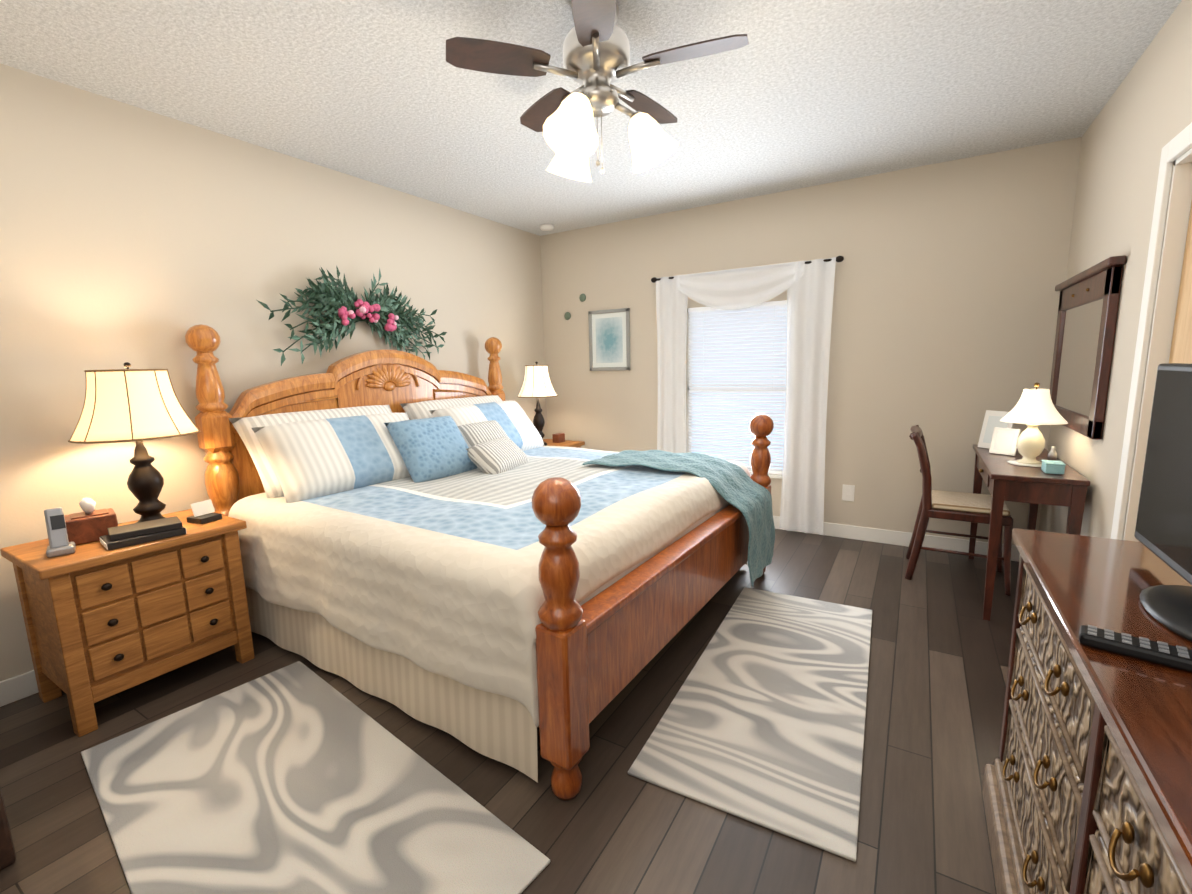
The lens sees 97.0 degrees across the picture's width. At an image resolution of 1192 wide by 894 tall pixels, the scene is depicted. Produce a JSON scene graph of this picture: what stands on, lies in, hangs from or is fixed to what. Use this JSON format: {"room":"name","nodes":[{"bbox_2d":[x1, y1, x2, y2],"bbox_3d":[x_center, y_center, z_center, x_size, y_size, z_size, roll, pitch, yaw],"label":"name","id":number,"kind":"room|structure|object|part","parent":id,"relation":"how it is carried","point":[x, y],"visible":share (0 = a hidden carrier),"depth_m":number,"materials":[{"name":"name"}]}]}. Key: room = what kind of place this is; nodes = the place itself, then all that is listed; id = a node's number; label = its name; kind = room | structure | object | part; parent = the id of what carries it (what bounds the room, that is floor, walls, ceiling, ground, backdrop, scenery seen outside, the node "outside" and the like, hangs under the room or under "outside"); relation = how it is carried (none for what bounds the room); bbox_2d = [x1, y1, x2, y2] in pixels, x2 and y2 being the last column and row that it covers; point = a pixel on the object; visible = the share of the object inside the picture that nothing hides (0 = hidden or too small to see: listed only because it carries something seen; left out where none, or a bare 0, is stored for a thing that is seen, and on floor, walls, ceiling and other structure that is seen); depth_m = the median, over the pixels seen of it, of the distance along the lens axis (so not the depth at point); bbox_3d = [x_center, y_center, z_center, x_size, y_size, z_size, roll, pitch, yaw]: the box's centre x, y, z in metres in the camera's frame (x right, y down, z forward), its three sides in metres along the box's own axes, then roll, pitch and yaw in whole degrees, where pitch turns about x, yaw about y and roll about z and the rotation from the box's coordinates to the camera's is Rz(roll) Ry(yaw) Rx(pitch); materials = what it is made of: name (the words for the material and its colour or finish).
{"room":"bedroom","nodes":[
{"label":"bedroom","id":0,"kind":"room"},
{"bbox_2d":[0,63,547,680],"bbox_3d":[-1.877,-0.362,2.952,0.120,2.500,5.390,4,10,31],"label":"wall","id":1,"kind":"structure","parent":0,"point":[134,237],"depth_m":2.52,"materials":[{"name":"beige paint"}]},
{"bbox_2d":[0,670,38,706],"bbox_3d":[-1.791,0.828,3.101,0.017,0.100,5.150,4,10,31],"label":"baseboard","id":2,"kind":"structure","parent":1,"relation":"attached to","point":[18,687],"depth_m":2.16,"materials":[{"name":"white"}]},
{"bbox_2d":[257,265,446,365],"bbox_3d":[-1.466,-0.824,3.323,0.142,0.612,1.322,4,10,31],"label":"swag","id":3,"kind":"object","parent":1,"relation":"attached to","point":[344,312],"visible":1,"depth_m":3.22,"materials":[{"name":"green plant"}]},
{"bbox_2d":[0,529,1018,893],"bbox_3d":[-0.178,1.020,2.142,4.027,0.060,5.390,4,10,31],"label":"floor","id":4,"kind":"structure","parent":0,"point":[936,681],"depth_m":1.74,"materials":[{"name":"brown wood"}]},
{"bbox_2d":[0,786,15,870],"bbox_3d":[-2.029,0.945,1.245,0.642,0.450,0.764,4,10,31],"label":"chest","id":5,"kind":"object","parent":4,"relation":"on","point":[7,855],"visible":1,"depth_m":1.41,"materials":[{"name":"brown wood"}]},
{"bbox_2d":[0,509,254,736],"bbox_3d":[-1.923,0.683,2.242,0.490,0.655,0.655,4,10,31],"label":"nightstand","id":6,"kind":"object","parent":4,"relation":"on","point":[101,621],"visible":0.98,"depth_m":2.06,"materials":[{"name":"brown wood"}]},
{"bbox_2d":[44,507,75,557],"bbox_3d":[-1.991,0.312,1.950,0.075,0.169,0.085,-10,12,-43],"label":"cordless phone","id":7,"kind":"object","parent":6,"relation":"on","point":[60,544],"visible":1,"depth_m":1.94,"materials":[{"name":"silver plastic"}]},
{"bbox_2d":[64,498,117,544],"bbox_3d":[-2.037,0.286,2.123,0.140,0.169,0.150,7,12,43],"label":"tissue box","id":8,"kind":"object","parent":6,"relation":"on","point":[89,524],"visible":0.85,"depth_m":2.09,"materials":[{"name":"brown wood"}]},
{"bbox_2d":[68,362,199,522],"bbox_3d":[-1.922,-0.002,2.222,0.421,0.703,0.421,4,10,31],"label":"lamp","id":9,"kind":"object","parent":6,"relation":"on","point":[137,406],"visible":0.98,"depth_m":2.10,"materials":[{"name":"beige fabric"}]},
{"bbox_3d":[-1.926,-0.194,2.192,0.421,0.314,0.421,4,10,31],"label":"lamp shade","id":10,"kind":"part","parent":9,"relation":"part of","materials":[{"name":"beige fabric"}]},
{"bbox_2d":[100,516,186,549],"bbox_3d":[-1.817,0.341,2.118,0.162,0.053,0.248,6,11,39],"label":"books","id":11,"kind":"object","parent":6,"relation":"on","point":[122,536],"visible":1,"depth_m":2.08,"materials":[{"name":"black paper"}]},
{"bbox_2d":[186,499,221,523],"bbox_3d":[-1.748,0.287,2.351,0.100,0.085,0.095,2,9,21],"label":"box","id":12,"kind":"object","parent":6,"relation":"on","point":[202,512],"visible":1,"depth_m":2.34,"materials":[{"name":"white paper"}]},
{"bbox_2d":[81,661,550,893],"bbox_3d":[-0.958,1.083,1.618,1.580,0.011,0.720,6,11,39],"label":"rug","id":13,"kind":"object","parent":4,"relation":"on","point":[298,777],"visible":0.94,"depth_m":1.58,"materials":[{"name":"fabric"}]},
{"bbox_2d":[185,324,774,800],"bbox_3d":[-0.434,0.096,2.907,2.344,1.542,2.169,4,11,33],"label":"bed","id":14,"kind":"object","parent":4,"relation":"on","point":[475,564],"visible":1,"depth_m":2.23,"materials":[{"name":"brown wood"}]},
{"bbox_2d":[384,416,477,482],"bbox_3d":[-0.929,0.009,3.027,0.160,0.420,0.440,-42,-18,35],"label":"pillow","id":15,"kind":"object","parent":14,"relation":"on","point":[427,450],"depth_m":2.92,"materials":[{"name":"blue fabric"}]},
{"bbox_2d":[228,446,750,727],"bbox_3d":[-0.394,0.398,2.932,1.931,0.508,2.171,4,11,33],"label":"comforter","id":16,"kind":"object","parent":14,"relation":"on","point":[436,577],"depth_m":2.04,"materials":[{"name":"fabric"}]},
{"bbox_2d":[582,450,774,586],"bbox_3d":[0.491,0.376,3.103,0.981,0.635,0.602,4,11,33],"label":"throw blanket","id":17,"kind":"object","parent":14,"relation":"on","point":[735,497],"depth_m":2.89,"materials":[{"name":"teal fabric"}]},
{"bbox_2d":[543,439,584,447],"bbox_3d":[-0.440,0.284,4.699,0.445,0.620,0.610,4,10,31],"label":"nightstand","id":18,"kind":"object","parent":4,"relation":"on","point":[570,443],"visible":0.08,"depth_m":4.71,"materials":[{"name":"brown wood"}]},
{"bbox_2d":[517,361,557,445],"bbox_3d":[-0.498,-0.370,4.540,0.351,0.723,0.351,4,10,31],"label":"lamp","id":19,"kind":"object","parent":18,"relation":"on","point":[537,383],"visible":0.88,"depth_m":4.42,"materials":[{"name":"white fabric"}]},
{"bbox_3d":[-0.503,-0.572,4.509,0.351,0.314,0.351,4,10,31],"label":"lamp shade","id":20,"kind":"part","parent":19,"relation":"part of","materials":[{"name":"white fabric"}]},
{"bbox_2d":[552,433,564,442],"bbox_3d":[-0.337,-0.082,4.763,0.070,0.078,0.100,4,10,31],"label":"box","id":21,"kind":"object","parent":18,"relation":"on","point":[558,437],"visible":1,"depth_m":4.73,"materials":[{"name":"brown wood"}]},
{"bbox_2d":[628,587,871,861],"bbox_3d":[0.769,0.949,2.217,0.660,0.011,1.580,4,10,29],"label":"rug","id":22,"kind":"object","parent":4,"relation":"on","point":[762,722],"visible":0.88,"depth_m":1.90,"materials":[{"name":"fabric"}]},
{"bbox_2d":[904,425,1012,595],"bbox_3d":[2.139,0.337,3.122,0.532,0.887,0.416,4,10,31],"label":"desk chair","id":23,"kind":"object","parent":4,"relation":"on","point":[961,506],"visible":0.94,"depth_m":3.02,"materials":[{"name":"brown wood"}]},
{"bbox_2d":[968,444,1089,620],"bbox_3d":[2.307,0.434,2.911,0.359,0.745,1.030,4,10,31],"label":"console desk","id":24,"kind":"object","parent":4,"relation":"on","point":[1005,480],"visible":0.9,"depth_m":2.52,"materials":[{"name":"brown wood"}]},
{"bbox_2d":[977,410,1013,448],"bbox_3d":[2.400,-0.100,3.160,0.165,0.227,0.151,4,10,31],"label":"photo frame","id":25,"kind":"object","parent":24,"relation":"on","point":[992,419],"visible":0.54,"depth_m":3.19,"materials":[{"name":"white paper"}]},
{"bbox_2d":[989,427,1020,455],"bbox_3d":[2.318,-0.033,2.993,0.130,0.149,0.116,4,10,31],"label":"photo frame","id":26,"kind":"object","parent":24,"relation":"on","point":[1003,441],"visible":0.94,"depth_m":2.98,"materials":[{"name":"white paper"}]},
{"bbox_2d":[1007,460,1041,466],"bbox_3d":[2.235,0.085,2.723,0.180,0.005,0.180,4,10,31],"label":"plate","id":27,"kind":"object","parent":24,"relation":"on","point":[1014,462],"visible":0.52,"depth_m":2.69,"materials":[{"name":"white ceramic"}]},
{"bbox_2d":[1000,382,1067,463],"bbox_3d":[2.230,-0.123,2.691,0.270,0.412,0.270,4,10,31],"label":"desk lamp","id":28,"kind":"object","parent":27,"relation":"on","point":[1033,409],"visible":1,"depth_m":2.65,"materials":[{"name":"beige ceramic"}]},
{"bbox_3d":[2.228,-0.228,2.675,0.270,0.199,0.270,4,10,31],"label":"lamp shade","id":29,"kind":"part","parent":28,"relation":"part of","materials":[{"name":"white fabric"}]},
{"bbox_2d":[1048,446,1056,460],"bbox_3d":[2.425,0.031,2.799,0.040,0.078,0.040,4,10,31],"label":"bottle","id":30,"kind":"object","parent":24,"relation":"on","point":[1052,454],"visible":0.98,"depth_m":2.79,"materials":[{"name":"silver metal"}]},
{"bbox_2d":[1041,460,1065,474],"bbox_3d":[2.177,0.096,2.512,0.074,0.050,0.104,4,10,31],"label":"trinket box","id":31,"kind":"object","parent":24,"relation":"on","point":[1052,467],"visible":1,"depth_m":2.48,"materials":[{"name":"teal"}]},
{"bbox_2d":[982,528,1191,893],"bbox_3d":[0.761,0.808,0.461,0.450,0.830,2.270,4,10,31],"label":"dresser","id":32,"kind":"object","parent":4,"relation":"on","point":[1087,784],"visible":1,"depth_m":0.95,"materials":[{"name":"brown wood"}]},
{"bbox_2d":[1079,625,1191,671],"bbox_3d":[0.873,0.318,0.813,0.190,0.022,0.048,7,12,43],"label":"remote control","id":33,"kind":"object","parent":32,"relation":"on","point":[1165,654],"visible":1,"depth_m":0.82,"materials":[{"name":"black plastic"}]},
{"bbox_2d":[1134,363,1191,641],"bbox_3d":[1.087,0.089,0.880,0.202,0.445,0.800,4,10,31],"label":"tv","id":34,"kind":"object","parent":32,"relation":"on","point":[1163,530],"visible":1,"depth_m":1.08,"materials":[{"name":"black plastic"}]},
{"bbox_2d":[0,0,1181,235],"bbox_3d":[-0.237,-1.509,1.749,4.027,0.060,5.390,4,10,31],"label":"ceiling","id":35,"kind":"structure","parent":0,"point":[796,94],"depth_m":2.27,"materials":[{"name":"white paint"}]},
{"bbox_2d":[539,224,553,230],"bbox_3d":[-0.427,-1.893,4.558,0.124,0.034,0.124,4,10,31],"label":"smoke detector","id":36,"kind":"object","parent":35,"relation":"attached to","point":[546,227],"visible":1,"depth_m":4.52,"materials":[{"name":"white plastic"}]},
{"bbox_2d":[446,0,748,181],"bbox_3d":[0.028,-1.225,1.835,0.970,0.538,0.954,4,10,31],"label":"fan","id":37,"kind":"object","parent":35,"relation":"hanging from","point":[596,53],"visible":1,"depth_m":1.75,"materials":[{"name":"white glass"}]},
{"bbox_2d":[540,137,1081,545],"bbox_3d":[1.159,-0.622,4.167,3.787,2.500,0.120,4,10,31],"label":"wall","id":38,"kind":"structure","parent":0,"point":[950,276],"depth_m":3.59,"materials":[{"name":"beige paint"}]},
{"bbox_2d":[564,312,570,319],"bbox_3d":[-0.263,-1.208,4.861,0.072,0.071,0.014,4,10,31],"label":"disc","id":39,"kind":"object","parent":38,"relation":"attached to","point":[567,315],"depth_m":4.85,"materials":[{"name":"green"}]},
{"bbox_2d":[579,294,585,301],"bbox_3d":[-0.121,-1.346,4.750,0.072,0.071,0.014,4,10,31],"label":"disc","id":40,"kind":"object","parent":38,"relation":"attached to","point":[582,298],"depth_m":4.74,"materials":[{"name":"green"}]},
{"bbox_2d":[588,308,629,370],"bbox_3d":[0.116,-0.944,4.668,0.410,0.530,0.022,4,10,31],"label":"framed art","id":41,"kind":"object","parent":38,"relation":"attached to","point":[609,339],"visible":0.98,"depth_m":4.66,"materials":[{"name":"paper"}]},
{"bbox_2d":[687,308,786,478],"bbox_3d":[1.123,-0.444,4.184,0.890,1.335,0.120,4,10,31],"label":"window","id":42,"kind":"structure","parent":38,"relation":"in","point":[688,432],"depth_m":4.25,"materials":[{"name":"white"}]},
{"bbox_2d":[688,300,786,474],"bbox_3d":[1.116,-0.456,4.171,0.810,1.308,0.034,4,10,31],"label":"window blinds","id":43,"kind":"object","parent":42,"relation":"attached to","point":[764,308],"visible":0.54,"depth_m":4.16,"materials":[{"name":"white plastic"}]},
{"bbox_2d":[651,256,843,282],"bbox_3d":[1.080,-1.313,3.963,1.437,0.062,0.107,4,10,31],"label":"curtain rod","id":44,"kind":"object","parent":38,"relation":"attached to","point":[838,259],"visible":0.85,"depth_m":3.66,"materials":[{"name":"brown metal"}]},
{"bbox_2d":[656,275,687,452],"bbox_3d":[0.620,-0.586,4.318,0.285,1.567,0.044,4,10,31],"label":"sheer curtain","id":45,"kind":"object","parent":44,"relation":"hanging from","point":[671,303],"visible":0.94,"depth_m":4.31,"materials":[{"name":"white fabric"}]},
{"bbox_2d":[679,261,804,309],"bbox_3d":[1.048,-1.179,3.946,0.960,0.300,0.038,4,10,31],"label":"curtain","id":46,"kind":"object","parent":44,"relation":"hanging from","point":[738,288],"visible":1,"depth_m":3.93,"materials":[{"name":"white fabric"}]},
{"bbox_2d":[779,257,835,534],"bbox_3d":[1.516,-0.331,3.810,0.320,1.957,0.043,4,10,31],"label":"sheer curtain","id":47,"kind":"object","parent":44,"relation":"hanging from","point":[810,291],"visible":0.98,"depth_m":3.80,"materials":[{"name":"white fabric"}]},
{"bbox_2d":[842,484,854,501],"bbox_3d":[1.836,0.334,3.837,0.080,0.120,0.008,4,10,31],"label":"electrical outlet plate","id":48,"kind":"object","parent":38,"relation":"attached to","point":[848,491],"visible":1,"depth_m":3.83,"materials":[{"name":"white plastic"}]},
{"bbox_2d":[773,516,1019,561],"bbox_3d":[1.164,0.574,4.286,3.757,0.100,0.017,4,10,31],"label":"baseboard","id":49,"kind":"structure","parent":38,"relation":"attached to","point":[900,538],"depth_m":3.71,"materials":[{"name":"white wood"}]},
{"bbox_2d":[1039,0,1191,538],"bbox_3d":[1.462,-0.128,0.938,0.120,2.500,5.390,4,10,31],"label":"wall","id":50,"kind":"structure","parent":0,"point":[1143,118],"depth_m":2.19,"materials":[{"name":"beige paint"}]},
{"bbox_2d":[1050,255,1126,439],"bbox_3d":[2.419,-0.480,2.657,0.055,0.765,1.040,4,10,31],"label":"vanity mirror","id":51,"kind":"object","parent":50,"relation":"attached to","point":[1089,298],"visible":0.85,"depth_m":2.49,"materials":[{"name":"brown wood"}]},
{"bbox_2d":[1111,123,1191,541],"bbox_3d":[1.815,0.016,1.558,0.138,2.010,0.980,4,10,31],"label":"door frame","id":52,"kind":"structure","parent":50,"relation":"attached to","point":[1174,234],"depth_m":1.86,"materials":[{"name":"white wood"}]},
{"bbox_2d":[1169,202,1191,363],"bbox_3d":[1.801,0.053,1.573,0.113,1.908,0.800,4,10,31],"label":"door leaf","id":53,"kind":"structure","parent":50,"relation":"in","point":[1181,348],"depth_m":1.77,"materials":[{"name":"beige wood"}]}
]}

